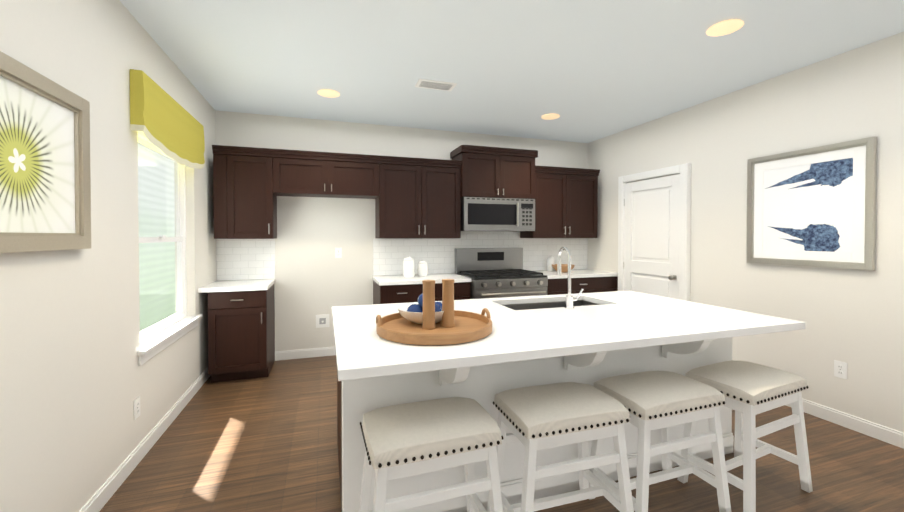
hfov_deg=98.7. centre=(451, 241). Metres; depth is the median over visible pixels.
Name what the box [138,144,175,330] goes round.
window glass
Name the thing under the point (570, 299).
faucet
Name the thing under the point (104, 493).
baseboard
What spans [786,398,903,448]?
baseboard
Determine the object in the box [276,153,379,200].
upper cabinet
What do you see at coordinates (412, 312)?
bowl
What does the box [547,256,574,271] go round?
decor
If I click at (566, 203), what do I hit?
upper cabinet
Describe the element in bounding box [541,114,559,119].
recessed light
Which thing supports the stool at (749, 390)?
on the floor
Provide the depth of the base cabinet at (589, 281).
4.90 m
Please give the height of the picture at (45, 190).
0.700 m
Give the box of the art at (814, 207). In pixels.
[746,137,876,269]
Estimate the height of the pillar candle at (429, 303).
0.237 m
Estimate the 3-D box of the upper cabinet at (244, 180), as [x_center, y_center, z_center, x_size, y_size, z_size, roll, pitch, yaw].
[-2.161,-0.469,4.096,0.539,0.875,0.352,0,1,-18]
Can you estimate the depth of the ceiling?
2.86 m
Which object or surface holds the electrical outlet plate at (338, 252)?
attached to the wall at (314, 276)
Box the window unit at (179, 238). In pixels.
[138,131,186,342]
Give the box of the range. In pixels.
[455,248,547,298]
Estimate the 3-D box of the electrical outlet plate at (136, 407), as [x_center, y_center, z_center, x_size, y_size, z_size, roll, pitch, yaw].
[-1.935,1.023,2.390,0.009,0.120,0.075,0,1,-18]
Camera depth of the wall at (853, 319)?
3.11 m
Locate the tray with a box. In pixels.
[376,308,491,344]
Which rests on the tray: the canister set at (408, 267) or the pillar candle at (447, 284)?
the pillar candle at (447, 284)
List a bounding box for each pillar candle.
[422,280,435,329]
[441,279,454,326]
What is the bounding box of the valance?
[130,69,204,168]
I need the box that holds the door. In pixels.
[623,174,679,298]
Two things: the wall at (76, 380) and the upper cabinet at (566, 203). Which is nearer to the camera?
the wall at (76, 380)
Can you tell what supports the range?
on the floor
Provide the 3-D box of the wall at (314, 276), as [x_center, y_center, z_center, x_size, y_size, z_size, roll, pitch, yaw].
[-0.307,-0.044,4.976,5.027,2.740,0.150,0,1,-18]
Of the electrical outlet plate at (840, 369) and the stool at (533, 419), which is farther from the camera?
the electrical outlet plate at (840, 369)
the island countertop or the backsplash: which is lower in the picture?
the island countertop
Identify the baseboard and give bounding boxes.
[79,367,210,511]
[275,346,335,360]
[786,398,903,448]
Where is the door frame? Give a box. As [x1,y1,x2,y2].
[618,163,690,300]
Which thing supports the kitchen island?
on the floor
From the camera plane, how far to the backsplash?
4.86 m
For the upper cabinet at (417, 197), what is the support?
attached to the wall at (314, 276)
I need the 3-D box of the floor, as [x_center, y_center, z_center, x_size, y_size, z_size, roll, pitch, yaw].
[0.995,1.442,1.024,5.027,0.120,8.509,0,1,-18]
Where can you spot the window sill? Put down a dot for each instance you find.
(152, 346)
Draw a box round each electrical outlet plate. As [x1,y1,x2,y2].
[134,396,139,419]
[316,314,328,327]
[335,248,341,257]
[834,360,846,378]
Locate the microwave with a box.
[461,197,534,230]
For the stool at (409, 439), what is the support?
on the floor
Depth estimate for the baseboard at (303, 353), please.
4.45 m
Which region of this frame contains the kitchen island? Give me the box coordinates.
[337,331,782,511]
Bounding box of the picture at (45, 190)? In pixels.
[0,51,90,252]
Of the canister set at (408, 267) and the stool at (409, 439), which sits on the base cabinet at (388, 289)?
the canister set at (408, 267)
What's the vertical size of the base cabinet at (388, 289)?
0.918 m
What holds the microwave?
attached to the upper cabinet at (485, 171)
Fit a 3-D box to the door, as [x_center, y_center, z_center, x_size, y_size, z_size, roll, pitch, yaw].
[2.275,0.303,4.506,0.110,2.052,0.820,0,1,-18]
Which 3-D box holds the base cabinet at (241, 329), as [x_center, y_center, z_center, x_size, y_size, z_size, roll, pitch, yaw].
[-2.150,0.882,3.954,0.576,0.918,0.666,0,1,-18]
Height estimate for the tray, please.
0.095 m
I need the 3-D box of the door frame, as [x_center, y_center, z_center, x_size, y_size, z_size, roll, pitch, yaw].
[2.301,0.257,4.509,0.060,2.151,0.992,0,1,-18]
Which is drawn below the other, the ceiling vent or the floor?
the floor
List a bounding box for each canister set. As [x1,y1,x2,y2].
[403,256,414,277]
[418,260,427,275]
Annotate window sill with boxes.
[137,314,202,365]
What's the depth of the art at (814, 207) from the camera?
3.00 m
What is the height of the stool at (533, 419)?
0.648 m
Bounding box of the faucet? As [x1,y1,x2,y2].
[557,247,583,309]
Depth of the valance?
2.65 m
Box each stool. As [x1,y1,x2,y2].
[359,397,503,511]
[487,382,633,511]
[589,371,730,511]
[677,360,812,511]
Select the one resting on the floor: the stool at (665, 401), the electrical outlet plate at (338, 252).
the stool at (665, 401)
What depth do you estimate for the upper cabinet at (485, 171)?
4.74 m
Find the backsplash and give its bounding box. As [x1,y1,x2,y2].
[216,231,587,279]
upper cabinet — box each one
[212,149,276,238]
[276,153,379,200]
[375,157,460,237]
[452,145,535,200]
[520,169,598,237]
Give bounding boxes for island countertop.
[332,291,804,382]
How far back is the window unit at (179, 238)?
3.31 m
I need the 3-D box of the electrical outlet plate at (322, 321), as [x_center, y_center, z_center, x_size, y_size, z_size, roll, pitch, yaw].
[-1.502,0.923,4.507,0.150,0.150,0.018,0,1,-18]
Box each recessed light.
[318,89,339,97]
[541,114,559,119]
[706,19,743,35]
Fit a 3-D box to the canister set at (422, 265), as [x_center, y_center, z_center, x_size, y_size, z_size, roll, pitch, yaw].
[-0.353,0.315,4.655,0.119,0.192,0.119,0,1,-27]
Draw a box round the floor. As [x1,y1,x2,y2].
[99,355,903,511]
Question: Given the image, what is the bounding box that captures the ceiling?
[120,0,903,142]
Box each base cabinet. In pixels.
[198,279,274,382]
[372,273,470,303]
[536,269,617,294]
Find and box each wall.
[0,0,216,511]
[215,110,587,350]
[587,32,903,432]
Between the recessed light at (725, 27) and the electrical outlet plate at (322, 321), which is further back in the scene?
the electrical outlet plate at (322, 321)
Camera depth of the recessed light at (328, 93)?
3.64 m
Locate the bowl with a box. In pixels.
[397,293,443,324]
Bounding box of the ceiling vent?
[415,79,456,90]

